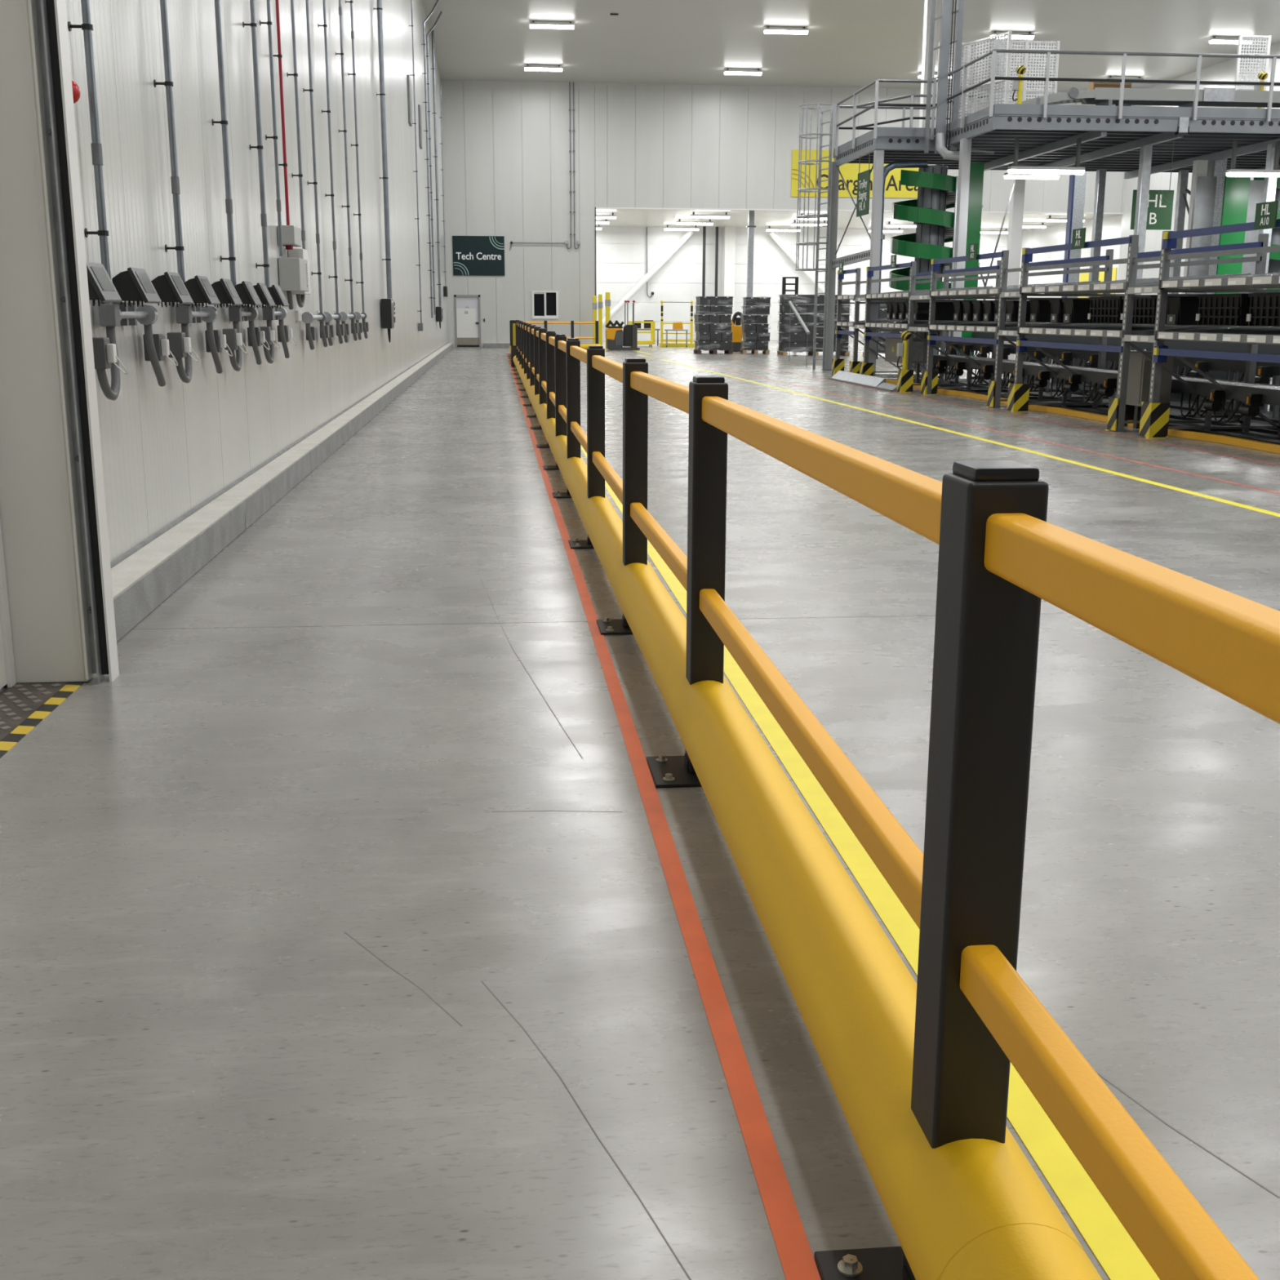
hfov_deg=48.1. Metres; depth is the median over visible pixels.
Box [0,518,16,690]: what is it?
door
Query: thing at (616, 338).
truck
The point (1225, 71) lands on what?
wall
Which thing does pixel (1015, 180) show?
cross bracing
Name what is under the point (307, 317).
conduit
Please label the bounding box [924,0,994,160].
pipe
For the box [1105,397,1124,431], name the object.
guard
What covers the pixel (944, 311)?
tote
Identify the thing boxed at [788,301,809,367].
handrail
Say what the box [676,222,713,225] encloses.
diffuser
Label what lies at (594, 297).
post
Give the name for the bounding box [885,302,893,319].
tote
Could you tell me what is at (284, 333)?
conduit
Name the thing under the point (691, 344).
frame
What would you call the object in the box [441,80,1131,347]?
wall
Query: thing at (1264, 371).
conveyor
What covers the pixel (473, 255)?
sign
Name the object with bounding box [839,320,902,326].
shelf
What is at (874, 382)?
plate
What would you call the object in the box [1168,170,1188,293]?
column
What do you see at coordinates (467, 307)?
door
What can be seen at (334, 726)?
floor
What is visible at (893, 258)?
sign
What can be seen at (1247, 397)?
lamp
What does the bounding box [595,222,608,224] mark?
diffuser
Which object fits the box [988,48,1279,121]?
guard rail
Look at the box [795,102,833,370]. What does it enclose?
ladder
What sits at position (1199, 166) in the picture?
column
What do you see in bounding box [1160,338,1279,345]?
tray
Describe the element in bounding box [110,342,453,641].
kerb
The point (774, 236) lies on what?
tube
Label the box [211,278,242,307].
electrical box
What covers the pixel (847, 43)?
ceiling
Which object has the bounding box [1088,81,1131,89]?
carton
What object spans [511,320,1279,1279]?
barrier
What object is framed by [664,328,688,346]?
work table
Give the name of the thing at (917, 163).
pipe
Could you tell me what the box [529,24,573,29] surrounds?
diffuser
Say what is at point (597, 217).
diffuser
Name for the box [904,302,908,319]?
tote
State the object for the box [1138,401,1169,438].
guard
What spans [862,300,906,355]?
rack
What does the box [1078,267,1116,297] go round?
sign
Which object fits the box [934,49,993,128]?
guard rail
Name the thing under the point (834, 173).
column
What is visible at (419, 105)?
air vent
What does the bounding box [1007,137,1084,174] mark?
ceiling light
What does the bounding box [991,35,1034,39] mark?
diffuser
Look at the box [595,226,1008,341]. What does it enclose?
wall
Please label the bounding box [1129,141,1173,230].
sign
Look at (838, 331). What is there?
rack
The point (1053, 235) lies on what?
wall
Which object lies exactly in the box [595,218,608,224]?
ceiling light
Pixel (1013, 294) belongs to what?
bridge
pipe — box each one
[272,0,293,249]
[702,226,706,296]
[715,226,718,296]
[875,160,928,359]
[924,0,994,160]
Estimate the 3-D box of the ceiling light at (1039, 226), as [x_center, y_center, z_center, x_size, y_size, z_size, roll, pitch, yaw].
[19.049,-20.356,70.446,1.750,0.262,0.220,-1,13,-6]
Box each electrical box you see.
[86,262,121,306]
[111,266,161,306]
[151,271,193,306]
[183,275,220,307]
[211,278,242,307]
[234,280,262,307]
[251,282,275,308]
[266,284,288,308]
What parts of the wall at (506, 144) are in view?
panel, panel, panel, panel, panel, panel, panel, panel, panel, panel, panel, panel, panel, panel, panel, panel, panel, panel, panel, panel, panel, panel, panel, panel, panel, panel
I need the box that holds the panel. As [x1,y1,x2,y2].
[947,162,984,355]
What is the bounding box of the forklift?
[730,311,742,351]
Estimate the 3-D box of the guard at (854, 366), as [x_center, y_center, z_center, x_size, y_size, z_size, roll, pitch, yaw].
[4.890,-6.105,32.545,0.250,0.430,0.300,-1,13,-6]
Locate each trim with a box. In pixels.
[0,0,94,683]
[595,207,595,295]
[595,207,1124,214]
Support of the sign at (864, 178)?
hanging from the deck
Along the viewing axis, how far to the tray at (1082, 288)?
19.76 m
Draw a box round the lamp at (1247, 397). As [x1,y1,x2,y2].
[1246,396,1249,403]
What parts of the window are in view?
pane, pane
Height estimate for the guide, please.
5.271 m
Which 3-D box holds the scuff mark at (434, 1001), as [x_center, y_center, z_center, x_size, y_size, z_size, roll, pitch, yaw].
[-0.553,0.776,3.325,0.013,0.001,0.592,-9,16,-35]
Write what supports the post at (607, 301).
on the floor
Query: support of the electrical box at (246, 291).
attached to the wall at (166, 450)
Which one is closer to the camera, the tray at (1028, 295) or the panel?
the tray at (1028, 295)
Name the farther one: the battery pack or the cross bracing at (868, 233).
the battery pack
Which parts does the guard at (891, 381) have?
rail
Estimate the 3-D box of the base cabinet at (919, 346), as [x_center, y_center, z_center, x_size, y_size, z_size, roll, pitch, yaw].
[5.654,-5.816,30.059,0.557,0.980,2.000,-1,13,-6]
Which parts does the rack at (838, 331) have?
rail, rail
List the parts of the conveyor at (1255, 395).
drive motor, leg, drive motor, leg, drive motor, drive motor, leg, drive motor, leg, drive motor, leg, frame, drive motor, frame, leg, drive motor, leg, drive motor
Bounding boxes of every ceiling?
[422,0,1279,91]
[595,208,1120,230]
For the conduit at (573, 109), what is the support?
attached to the wall at (506, 144)
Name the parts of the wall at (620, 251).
wall panel, wall panel, wall panel, wall panel, wall panel, wall panel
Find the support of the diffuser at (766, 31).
attached to the ceiling light at (766, 30)
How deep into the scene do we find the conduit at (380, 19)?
25.35 m
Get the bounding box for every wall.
[65,0,448,562]
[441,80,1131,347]
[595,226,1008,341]
[1018,214,1122,297]
[1116,42,1279,350]
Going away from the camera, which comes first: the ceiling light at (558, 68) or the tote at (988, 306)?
the tote at (988, 306)
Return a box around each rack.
[835,267,930,375]
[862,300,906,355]
[863,260,1000,385]
[926,248,1114,408]
[1013,233,1268,431]
[1148,218,1279,436]
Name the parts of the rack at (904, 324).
rail, rail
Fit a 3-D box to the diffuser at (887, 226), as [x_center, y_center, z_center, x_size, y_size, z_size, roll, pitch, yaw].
[12.929,-20.271,70.365,1.750,0.092,0.220,-1,13,-6]
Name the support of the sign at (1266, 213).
attached to the rack at (1237, 334)
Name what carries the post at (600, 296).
on the floor
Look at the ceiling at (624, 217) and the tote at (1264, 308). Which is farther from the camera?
the ceiling at (624, 217)
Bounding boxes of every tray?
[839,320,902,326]
[866,320,976,328]
[871,293,929,298]
[871,298,943,300]
[932,289,1019,297]
[934,323,1075,333]
[935,296,1019,299]
[1021,325,1235,337]
[1023,283,1158,293]
[1026,293,1124,296]
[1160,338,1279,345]
[1164,284,1279,288]
[1168,288,1279,293]
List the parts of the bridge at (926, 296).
rail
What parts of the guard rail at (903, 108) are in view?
rail, rail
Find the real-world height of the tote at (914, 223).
0.350 m
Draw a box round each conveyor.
[932,354,1279,432]
[935,340,1279,418]
[972,332,1279,418]
[1021,81,1279,107]
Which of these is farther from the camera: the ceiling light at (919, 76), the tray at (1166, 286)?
the ceiling light at (919, 76)
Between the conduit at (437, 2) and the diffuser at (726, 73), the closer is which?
the conduit at (437, 2)
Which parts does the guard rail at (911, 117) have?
rail, rail, rail, rail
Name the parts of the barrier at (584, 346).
rail, post, rail, post, rail, rail, post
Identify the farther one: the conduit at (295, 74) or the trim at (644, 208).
the trim at (644, 208)
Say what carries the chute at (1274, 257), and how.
on the floor
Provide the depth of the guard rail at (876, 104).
32.98 m
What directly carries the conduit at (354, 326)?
attached to the wall at (166, 450)
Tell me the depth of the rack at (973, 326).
23.84 m
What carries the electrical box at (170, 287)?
attached to the wall at (166, 450)
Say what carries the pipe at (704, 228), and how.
on the floor
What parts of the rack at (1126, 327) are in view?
rail, rail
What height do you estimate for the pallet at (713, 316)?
2.090 m
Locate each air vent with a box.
[407,75,412,126]
[417,104,422,149]
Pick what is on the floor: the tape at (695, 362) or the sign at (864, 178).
the tape at (695, 362)
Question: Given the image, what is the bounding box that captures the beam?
[831,249,870,268]
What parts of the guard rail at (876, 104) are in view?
rail, rail, rail, rail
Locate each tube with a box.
[602,231,693,327]
[768,231,864,341]
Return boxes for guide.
[27,0,119,684]
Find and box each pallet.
[693,296,733,354]
[740,297,770,354]
[777,294,850,355]
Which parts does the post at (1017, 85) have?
cord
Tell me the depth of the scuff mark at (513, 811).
4.42 m
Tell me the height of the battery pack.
0.308 m
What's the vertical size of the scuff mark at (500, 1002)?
0.001 m
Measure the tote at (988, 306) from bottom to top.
0.340 m
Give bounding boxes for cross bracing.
[835,164,873,254]
[978,178,1016,300]
[1182,188,1191,213]
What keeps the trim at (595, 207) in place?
attached to the wall at (506, 144)
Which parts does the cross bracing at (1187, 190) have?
rod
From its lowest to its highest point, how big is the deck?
0.580 m
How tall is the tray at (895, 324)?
0.210 m
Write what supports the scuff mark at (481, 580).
on the floor
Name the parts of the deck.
splice plate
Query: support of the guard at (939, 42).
on the deck
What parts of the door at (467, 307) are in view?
panel, kick plate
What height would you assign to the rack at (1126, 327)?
2.500 m
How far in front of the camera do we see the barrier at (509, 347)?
48.98 m
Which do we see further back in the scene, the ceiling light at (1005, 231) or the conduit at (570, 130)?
the ceiling light at (1005, 231)
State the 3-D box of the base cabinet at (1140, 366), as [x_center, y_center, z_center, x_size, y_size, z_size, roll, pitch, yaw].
[6.779,-3.372,19.342,0.408,1.000,0.800,-1,13,-6]
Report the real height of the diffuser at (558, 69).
0.101 m
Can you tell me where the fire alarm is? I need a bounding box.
[71,80,80,103]
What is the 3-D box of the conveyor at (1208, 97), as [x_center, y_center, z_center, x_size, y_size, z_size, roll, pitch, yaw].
[15.224,-11.736,31.689,15.178,0.940,0.800,-1,13,-6]
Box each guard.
[831,358,844,376]
[848,360,862,373]
[859,362,873,376]
[885,379,941,393]
[897,368,913,392]
[920,370,937,395]
[934,41,970,128]
[938,389,1007,404]
[958,31,1011,119]
[986,380,1000,407]
[993,39,1060,103]
[1007,382,1029,412]
[1027,404,1168,435]
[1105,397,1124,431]
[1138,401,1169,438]
[1168,429,1279,453]
[1232,35,1271,108]
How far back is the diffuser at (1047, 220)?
65.50 m
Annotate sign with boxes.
[452,235,504,275]
[791,149,918,198]
[839,262,843,274]
[856,152,870,217]
[890,254,896,268]
[968,243,977,260]
[1071,227,1085,249]
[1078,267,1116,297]
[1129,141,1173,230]
[1253,200,1278,229]
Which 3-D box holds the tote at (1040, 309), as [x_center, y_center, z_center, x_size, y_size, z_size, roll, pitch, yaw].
[6.460,-5.171,22.578,0.574,0.340,0.400,-1,13,-6]
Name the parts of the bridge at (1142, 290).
rail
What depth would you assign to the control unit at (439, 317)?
48.15 m
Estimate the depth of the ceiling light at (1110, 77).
56.44 m
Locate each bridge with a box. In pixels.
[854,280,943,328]
[908,275,1019,332]
[998,267,1124,336]
[1124,256,1279,342]
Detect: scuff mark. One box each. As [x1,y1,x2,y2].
[344,931,462,1026]
[480,579,582,759]
[481,980,690,1279]
[512,810,622,812]
[1095,1071,1279,1197]
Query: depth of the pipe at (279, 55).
13.24 m
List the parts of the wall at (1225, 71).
wall panel, wall panel, wall panel, wall panel, wall panel, wall panel, wall panel, wall panel, wall panel, wall panel, wall panel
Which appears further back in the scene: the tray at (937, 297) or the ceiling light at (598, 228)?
the ceiling light at (598, 228)
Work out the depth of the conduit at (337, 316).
17.10 m
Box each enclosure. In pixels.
[277,225,302,247]
[278,257,309,309]
[288,248,311,307]
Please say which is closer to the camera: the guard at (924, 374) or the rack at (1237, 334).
the rack at (1237, 334)
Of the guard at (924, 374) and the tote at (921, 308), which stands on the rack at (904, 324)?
the tote at (921, 308)
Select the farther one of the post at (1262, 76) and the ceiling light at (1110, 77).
the ceiling light at (1110, 77)
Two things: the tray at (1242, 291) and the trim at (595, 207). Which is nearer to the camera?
the tray at (1242, 291)
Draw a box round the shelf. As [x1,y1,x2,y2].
[637,328,659,330]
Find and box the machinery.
[885,348,1279,444]
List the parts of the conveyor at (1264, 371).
leg, drive motor, drive motor, drive motor, leg, drive motor, drive motor, leg, drive motor, leg, drive motor, frame, leg, drive motor, leg, drive motor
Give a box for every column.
[722,226,735,319]
[746,210,755,315]
[821,161,839,370]
[868,149,884,376]
[919,0,937,128]
[944,137,971,381]
[1004,179,1025,359]
[1087,168,1106,297]
[1133,145,1152,294]
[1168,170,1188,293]
[1182,160,1208,293]
[1185,174,1264,293]
[1258,142,1277,273]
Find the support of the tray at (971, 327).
on the rack at (973, 326)
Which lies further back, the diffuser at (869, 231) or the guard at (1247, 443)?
the diffuser at (869, 231)
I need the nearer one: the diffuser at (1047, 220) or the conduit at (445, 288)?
the conduit at (445, 288)
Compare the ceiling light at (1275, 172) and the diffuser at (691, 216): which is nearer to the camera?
the ceiling light at (1275, 172)
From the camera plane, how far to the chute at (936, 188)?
34.04 m
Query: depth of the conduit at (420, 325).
36.37 m
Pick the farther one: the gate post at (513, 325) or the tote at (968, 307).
the gate post at (513, 325)
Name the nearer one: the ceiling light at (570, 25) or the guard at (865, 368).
the guard at (865, 368)
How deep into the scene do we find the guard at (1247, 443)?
16.91 m
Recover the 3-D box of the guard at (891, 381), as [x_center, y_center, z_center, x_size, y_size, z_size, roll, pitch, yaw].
[5.625,-5.212,29.424,0.279,0.085,4.090,-1,13,-6]
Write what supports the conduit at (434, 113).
attached to the wall at (166, 450)
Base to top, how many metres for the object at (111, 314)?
9.542 m
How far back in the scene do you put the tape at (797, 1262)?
3.20 m
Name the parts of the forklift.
seat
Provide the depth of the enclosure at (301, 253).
14.12 m
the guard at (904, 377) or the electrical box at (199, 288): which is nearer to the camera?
the electrical box at (199, 288)
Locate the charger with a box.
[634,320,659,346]
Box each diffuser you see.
[524,67,562,71]
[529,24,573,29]
[595,216,616,218]
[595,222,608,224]
[664,228,698,231]
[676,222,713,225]
[689,215,729,218]
[724,71,761,75]
[764,29,808,34]
[766,229,800,231]
[791,223,826,226]
[798,217,826,220]
[868,230,902,232]
[885,225,915,227]
[980,231,1008,233]
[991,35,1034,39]
[1004,174,1059,179]
[1007,168,1084,174]
[1022,226,1045,228]
[1045,219,1084,222]
[1208,40,1252,44]
[1226,172,1279,177]
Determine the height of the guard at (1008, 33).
1.940 m
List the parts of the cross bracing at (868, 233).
rod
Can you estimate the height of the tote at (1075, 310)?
0.340 m
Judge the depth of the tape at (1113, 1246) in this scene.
2.90 m
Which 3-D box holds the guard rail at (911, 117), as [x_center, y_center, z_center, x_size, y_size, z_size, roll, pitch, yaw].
[7.441,-12.764,35.548,4.750,1.292,1.552,5,14,21]
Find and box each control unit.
[380,298,395,342]
[435,306,443,328]
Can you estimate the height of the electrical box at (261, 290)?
0.192 m
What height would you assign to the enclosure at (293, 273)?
0.472 m
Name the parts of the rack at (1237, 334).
rail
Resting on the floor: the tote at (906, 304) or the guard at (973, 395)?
the guard at (973, 395)
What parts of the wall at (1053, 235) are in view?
wall panel, wall panel, wall panel, wall panel, wall panel, wall panel, wall panel, wall panel, wall panel, wall panel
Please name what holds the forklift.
on the floor
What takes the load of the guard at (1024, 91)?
on the deck
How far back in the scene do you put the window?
60.30 m
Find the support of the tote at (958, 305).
on the rack at (973, 326)
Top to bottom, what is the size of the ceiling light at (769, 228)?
0.262 m
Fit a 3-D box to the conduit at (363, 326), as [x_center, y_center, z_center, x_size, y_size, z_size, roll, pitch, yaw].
[-3.986,-8.932,19.489,0.140,9.499,1.560,-1,13,-6]
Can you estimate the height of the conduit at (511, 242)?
0.360 m
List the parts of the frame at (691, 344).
cross rail, cross rail, rail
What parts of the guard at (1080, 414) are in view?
rail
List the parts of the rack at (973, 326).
rail, rail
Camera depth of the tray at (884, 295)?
29.00 m
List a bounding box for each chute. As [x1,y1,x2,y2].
[888,164,955,371]
[1253,166,1279,293]
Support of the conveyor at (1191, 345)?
on the floor
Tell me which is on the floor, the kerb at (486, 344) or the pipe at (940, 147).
the kerb at (486, 344)
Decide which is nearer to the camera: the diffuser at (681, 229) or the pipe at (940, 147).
the pipe at (940, 147)
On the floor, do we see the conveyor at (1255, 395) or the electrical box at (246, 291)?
the conveyor at (1255, 395)
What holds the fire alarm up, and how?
attached to the wall at (166, 450)
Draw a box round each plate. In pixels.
[0,682,67,741]
[827,370,898,391]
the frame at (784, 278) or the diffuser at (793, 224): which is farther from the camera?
the diffuser at (793, 224)
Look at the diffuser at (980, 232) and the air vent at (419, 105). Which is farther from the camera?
the diffuser at (980, 232)
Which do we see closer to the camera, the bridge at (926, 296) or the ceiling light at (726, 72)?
the bridge at (926, 296)
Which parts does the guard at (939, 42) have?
frame post, frame post, frame post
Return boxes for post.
[510,320,515,367]
[592,295,597,343]
[597,294,604,348]
[604,292,610,349]
[896,330,911,369]
[1012,65,1026,104]
[1253,71,1267,108]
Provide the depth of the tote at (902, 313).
29.43 m
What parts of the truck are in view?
door, mast rod, mast rod, backrest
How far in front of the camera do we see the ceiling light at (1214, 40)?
48.30 m
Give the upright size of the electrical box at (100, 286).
0.192 m
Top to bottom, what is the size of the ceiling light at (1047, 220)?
0.262 m
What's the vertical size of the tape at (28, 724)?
0.003 m
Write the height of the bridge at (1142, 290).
1.025 m
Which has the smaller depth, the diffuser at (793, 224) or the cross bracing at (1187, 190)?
the cross bracing at (1187, 190)
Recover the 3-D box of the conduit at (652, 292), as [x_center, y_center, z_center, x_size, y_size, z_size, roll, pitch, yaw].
[0.545,-19.933,75.791,0.440,3.615,0.180,-1,13,-6]
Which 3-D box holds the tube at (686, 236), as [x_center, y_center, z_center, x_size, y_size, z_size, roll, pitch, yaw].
[-0.012,-18.672,75.508,5.652,5.709,0.320,-1,13,-6]
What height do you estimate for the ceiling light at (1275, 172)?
0.734 m
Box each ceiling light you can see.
[524,64,562,71]
[529,20,573,29]
[595,213,616,218]
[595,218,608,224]
[595,224,601,230]
[664,225,698,231]
[676,218,713,225]
[689,212,729,218]
[724,68,761,75]
[764,26,808,34]
[766,226,800,231]
[791,220,826,226]
[798,213,826,220]
[868,227,902,232]
[885,222,915,227]
[917,72,951,79]
[980,228,1008,233]
[990,31,1034,39]
[1004,163,1059,179]
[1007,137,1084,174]
[1022,222,1046,228]
[1045,215,1084,222]
[1106,75,1143,79]
[1208,36,1252,44]
[1226,140,1279,177]
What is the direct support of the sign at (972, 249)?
attached to the rack at (973, 326)
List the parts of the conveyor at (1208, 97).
leg, leg, frame, leg, frame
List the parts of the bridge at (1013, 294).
rail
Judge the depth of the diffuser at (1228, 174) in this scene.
30.92 m
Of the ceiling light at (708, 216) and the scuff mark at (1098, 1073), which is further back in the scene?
the ceiling light at (708, 216)
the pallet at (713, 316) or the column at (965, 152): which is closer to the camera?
the column at (965, 152)
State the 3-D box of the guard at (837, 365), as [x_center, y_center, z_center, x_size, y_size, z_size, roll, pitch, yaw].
[4.719,-6.494,34.242,0.250,0.430,0.300,-1,13,-6]
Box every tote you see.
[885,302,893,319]
[891,302,899,319]
[897,302,906,319]
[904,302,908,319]
[913,208,932,224]
[914,302,929,319]
[928,302,954,320]
[952,301,963,320]
[962,301,973,320]
[972,301,983,321]
[982,300,995,321]
[993,300,1006,321]
[1005,300,1031,321]
[1029,299,1051,322]
[1049,299,1063,323]
[1062,298,1090,323]
[1087,296,1123,323]
[1120,295,1197,324]
[1166,297,1199,324]
[1195,293,1250,325]
[1246,292,1279,326]
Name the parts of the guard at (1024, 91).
frame post, frame post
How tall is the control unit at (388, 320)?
0.757 m
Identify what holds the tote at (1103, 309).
on the rack at (1126, 327)
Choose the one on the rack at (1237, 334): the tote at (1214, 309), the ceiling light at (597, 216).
the tote at (1214, 309)
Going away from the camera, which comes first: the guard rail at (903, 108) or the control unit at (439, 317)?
the guard rail at (903, 108)
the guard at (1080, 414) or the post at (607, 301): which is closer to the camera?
the guard at (1080, 414)
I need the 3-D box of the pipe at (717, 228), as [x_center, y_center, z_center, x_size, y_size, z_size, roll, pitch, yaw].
[4.023,-18.751,75.691,0.143,5.850,0.150,-1,13,-6]
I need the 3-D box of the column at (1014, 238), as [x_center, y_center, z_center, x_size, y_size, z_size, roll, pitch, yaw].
[10.410,-10.198,40.101,0.300,5.080,0.300,-1,13,-6]
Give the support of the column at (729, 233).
on the floor
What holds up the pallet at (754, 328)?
on the floor
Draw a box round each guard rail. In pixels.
[832,105,949,158]
[835,79,936,156]
[855,93,1039,128]
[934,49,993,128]
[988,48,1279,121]
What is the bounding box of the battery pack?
[672,321,683,328]
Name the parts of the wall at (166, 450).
wall panel, wall panel, wall panel, wall panel, wall panel, wall panel, wall panel, wall panel, wall panel, wall panel, wall panel, wall panel, wall panel, wall panel, wall panel, wall panel, wall panel, wall panel, wall panel, wall panel, wall panel, wall panel, wall panel, wall panel, wall panel, wall panel, wall panel, wall panel, wall panel, wall panel, wall panel, wall panel, wall panel, wall panel, wall panel, wall panel, wall panel, wall panel, wall panel, wall panel, wall panel, wall panel, wall panel, wall panel, wall panel, wall panel, wall panel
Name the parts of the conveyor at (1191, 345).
leg, frame, leg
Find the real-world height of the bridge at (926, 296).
1.025 m
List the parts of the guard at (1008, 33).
frame post, frame post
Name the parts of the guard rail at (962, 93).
rail, rail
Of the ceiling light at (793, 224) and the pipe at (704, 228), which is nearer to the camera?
the ceiling light at (793, 224)
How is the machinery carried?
on the floor
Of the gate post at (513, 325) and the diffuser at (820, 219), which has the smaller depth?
the gate post at (513, 325)
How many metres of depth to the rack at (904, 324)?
29.00 m
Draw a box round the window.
[531,291,558,319]
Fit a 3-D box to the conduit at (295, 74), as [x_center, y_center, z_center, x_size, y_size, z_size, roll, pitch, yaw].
[-3.424,-8.037,13.611,0.109,8.620,0.048,-5,14,-20]
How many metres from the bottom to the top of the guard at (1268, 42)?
2.340 m
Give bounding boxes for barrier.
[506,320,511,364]
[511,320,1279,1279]
[525,320,600,349]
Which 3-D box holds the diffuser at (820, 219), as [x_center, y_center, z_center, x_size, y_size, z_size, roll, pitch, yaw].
[8.044,-19.061,64.995,1.750,0.092,0.220,-1,13,-6]
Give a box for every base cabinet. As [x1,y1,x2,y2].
[884,337,928,383]
[1115,351,1173,428]
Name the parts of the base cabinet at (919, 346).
leg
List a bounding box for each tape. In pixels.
[0,682,84,758]
[506,353,821,1279]
[580,444,1159,1279]
[659,359,1279,517]
[694,362,1279,493]
[760,367,1279,466]
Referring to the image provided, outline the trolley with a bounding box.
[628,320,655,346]
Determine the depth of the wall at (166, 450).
11.47 m
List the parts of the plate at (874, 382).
sloping plate, plate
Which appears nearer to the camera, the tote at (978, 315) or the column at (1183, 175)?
the tote at (978, 315)
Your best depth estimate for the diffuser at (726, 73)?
55.01 m
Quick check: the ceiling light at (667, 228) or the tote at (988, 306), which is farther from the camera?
the ceiling light at (667, 228)
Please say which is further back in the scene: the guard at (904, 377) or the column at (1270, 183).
the column at (1270, 183)
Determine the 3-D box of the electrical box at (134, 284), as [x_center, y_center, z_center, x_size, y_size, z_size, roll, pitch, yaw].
[-2.615,-1.798,7.319,0.268,0.192,0.300,-1,13,-6]
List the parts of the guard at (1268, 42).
frame post, frame post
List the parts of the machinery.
skirt panel, skirt panel, skirt panel, skirt panel, skirt panel, skirt panel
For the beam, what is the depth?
35.61 m
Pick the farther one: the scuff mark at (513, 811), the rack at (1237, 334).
the rack at (1237, 334)
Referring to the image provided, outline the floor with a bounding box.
[0,340,1279,1279]
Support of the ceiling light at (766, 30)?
attached to the ceiling at (847, 43)
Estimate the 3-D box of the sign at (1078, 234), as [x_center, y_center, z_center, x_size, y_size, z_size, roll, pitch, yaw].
[6.009,-5.498,19.664,0.019,0.265,0.420,-1,13,-6]
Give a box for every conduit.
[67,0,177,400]
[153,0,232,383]
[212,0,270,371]
[242,0,297,364]
[259,0,283,256]
[287,0,305,249]
[295,0,329,350]
[315,0,344,346]
[333,0,358,342]
[345,0,368,339]
[373,0,391,298]
[408,0,423,330]
[422,0,439,317]
[426,11,442,314]
[431,30,441,306]
[440,87,448,297]
[509,241,565,249]
[564,81,571,248]
[572,82,580,248]
[646,226,653,297]
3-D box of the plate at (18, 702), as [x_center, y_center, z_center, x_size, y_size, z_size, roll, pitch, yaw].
[-2.271,0.619,3.972,0.220,0.007,3.975,-1,13,-6]
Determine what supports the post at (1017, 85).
on the deck
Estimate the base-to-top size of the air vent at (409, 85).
1.070 m
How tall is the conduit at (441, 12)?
9.180 m
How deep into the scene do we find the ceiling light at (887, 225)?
70.26 m
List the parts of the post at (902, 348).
cord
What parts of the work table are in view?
leg, leg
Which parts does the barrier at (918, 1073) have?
post, post, post, post, post, post, post, plate, post, post, plate, rail, rail, post, rail, plate, rail, post, rail, plate, rail, post, rail, rail, plate, post, rail, rail, plate, post, rail, rail, plate, post, rail, rail, plate, post, rail, rail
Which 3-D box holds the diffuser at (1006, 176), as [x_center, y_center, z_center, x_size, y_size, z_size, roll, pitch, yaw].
[10.080,-11.907,36.945,1.400,0.084,0.200,-1,13,-6]
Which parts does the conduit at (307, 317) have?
backing plate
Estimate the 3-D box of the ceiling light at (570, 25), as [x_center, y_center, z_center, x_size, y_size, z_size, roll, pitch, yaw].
[-2.837,-19.795,46.207,1.420,0.221,0.240,-1,13,-6]
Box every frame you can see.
[659,300,694,346]
[780,276,798,342]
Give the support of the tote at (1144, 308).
on the rack at (1126, 327)
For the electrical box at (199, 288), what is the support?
attached to the wall at (166, 450)
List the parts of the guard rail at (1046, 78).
rail, rail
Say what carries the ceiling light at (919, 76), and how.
attached to the ceiling at (847, 43)
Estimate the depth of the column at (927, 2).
38.47 m
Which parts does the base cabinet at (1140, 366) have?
leg, door, leg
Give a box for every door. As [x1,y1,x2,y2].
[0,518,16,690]
[453,294,481,347]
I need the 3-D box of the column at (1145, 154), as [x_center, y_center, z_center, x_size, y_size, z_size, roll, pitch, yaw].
[11.117,-8.412,32.077,0.320,5.180,0.320,-1,13,-6]
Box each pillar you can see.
[1061,171,1086,297]
[1206,158,1227,293]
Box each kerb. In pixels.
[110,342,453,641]
[484,342,592,347]
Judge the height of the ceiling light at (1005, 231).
0.262 m
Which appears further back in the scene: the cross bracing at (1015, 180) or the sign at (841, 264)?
the cross bracing at (1015, 180)
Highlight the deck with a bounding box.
[834,103,1279,178]
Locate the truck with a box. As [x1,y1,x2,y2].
[604,300,639,350]

